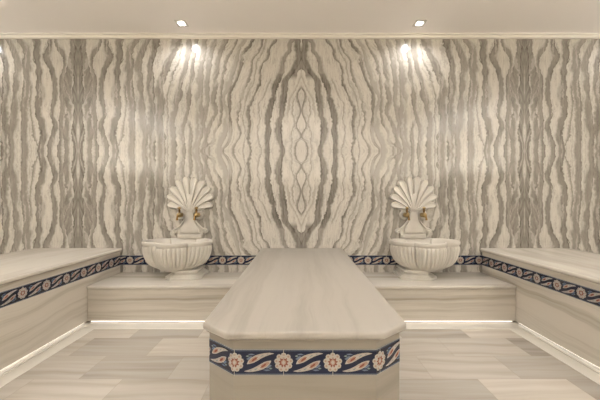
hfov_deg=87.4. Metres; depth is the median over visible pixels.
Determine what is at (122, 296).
bench
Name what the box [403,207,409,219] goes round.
tap
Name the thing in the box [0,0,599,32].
ceiling
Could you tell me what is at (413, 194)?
backplate
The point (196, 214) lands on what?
tap
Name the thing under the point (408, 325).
trim
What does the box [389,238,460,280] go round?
basin
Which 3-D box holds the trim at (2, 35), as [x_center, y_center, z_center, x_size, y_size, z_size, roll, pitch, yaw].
[0.013,-1.633,3.124,7.440,0.045,0.032,0,0,0]
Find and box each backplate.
[167,177,213,237]
[390,177,436,237]
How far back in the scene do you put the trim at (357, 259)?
3.14 m
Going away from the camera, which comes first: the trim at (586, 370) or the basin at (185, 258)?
the trim at (586, 370)
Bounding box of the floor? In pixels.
[0,321,599,399]
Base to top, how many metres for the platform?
0.560 m
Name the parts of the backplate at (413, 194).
stem, panel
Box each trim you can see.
[0,33,599,38]
[0,323,92,387]
[82,323,202,328]
[120,255,255,264]
[348,255,481,264]
[406,323,521,328]
[510,323,599,384]
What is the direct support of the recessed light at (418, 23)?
in the ceiling
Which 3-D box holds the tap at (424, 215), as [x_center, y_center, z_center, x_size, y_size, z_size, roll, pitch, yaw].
[1.206,0.130,3.043,0.050,0.130,0.119,0,0,0]
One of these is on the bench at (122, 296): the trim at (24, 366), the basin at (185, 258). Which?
the basin at (185, 258)
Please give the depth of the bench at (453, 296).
2.65 m
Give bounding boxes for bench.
[0,248,121,369]
[87,272,242,321]
[362,272,515,321]
[480,248,599,367]
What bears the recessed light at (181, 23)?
in the ceiling
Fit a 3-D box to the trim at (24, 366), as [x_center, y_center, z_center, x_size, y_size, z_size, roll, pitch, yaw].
[-1.725,1.038,0.825,0.136,0.004,3.649,0,0,0]
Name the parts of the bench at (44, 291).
moulding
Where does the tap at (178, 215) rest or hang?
attached to the backplate at (188, 195)
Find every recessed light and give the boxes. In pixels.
[174,20,188,26]
[412,20,426,26]
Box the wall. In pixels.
[0,39,599,271]
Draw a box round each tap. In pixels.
[176,207,182,219]
[193,207,199,219]
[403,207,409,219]
[420,207,427,219]
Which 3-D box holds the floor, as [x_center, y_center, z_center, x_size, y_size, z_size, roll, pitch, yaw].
[0.013,1.090,0.420,7.440,0.100,5.440,0,0,0]
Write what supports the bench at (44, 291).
on the floor
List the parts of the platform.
moulding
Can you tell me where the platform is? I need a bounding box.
[203,248,405,399]
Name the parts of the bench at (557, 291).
moulding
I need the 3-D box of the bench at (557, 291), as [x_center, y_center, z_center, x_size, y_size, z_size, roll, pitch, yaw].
[2.767,0.760,1.069,1.928,0.560,4.138,0,0,0]
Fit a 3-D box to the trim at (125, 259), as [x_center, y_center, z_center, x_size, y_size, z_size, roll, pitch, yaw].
[-1.081,0.602,3.138,1.427,0.097,0.003,0,0,0]
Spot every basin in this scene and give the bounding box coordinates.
[141,238,212,280]
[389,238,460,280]
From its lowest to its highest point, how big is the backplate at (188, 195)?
0.610 m
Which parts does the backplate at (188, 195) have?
stem, panel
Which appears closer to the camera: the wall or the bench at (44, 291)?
the bench at (44, 291)
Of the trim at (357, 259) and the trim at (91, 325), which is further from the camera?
the trim at (357, 259)

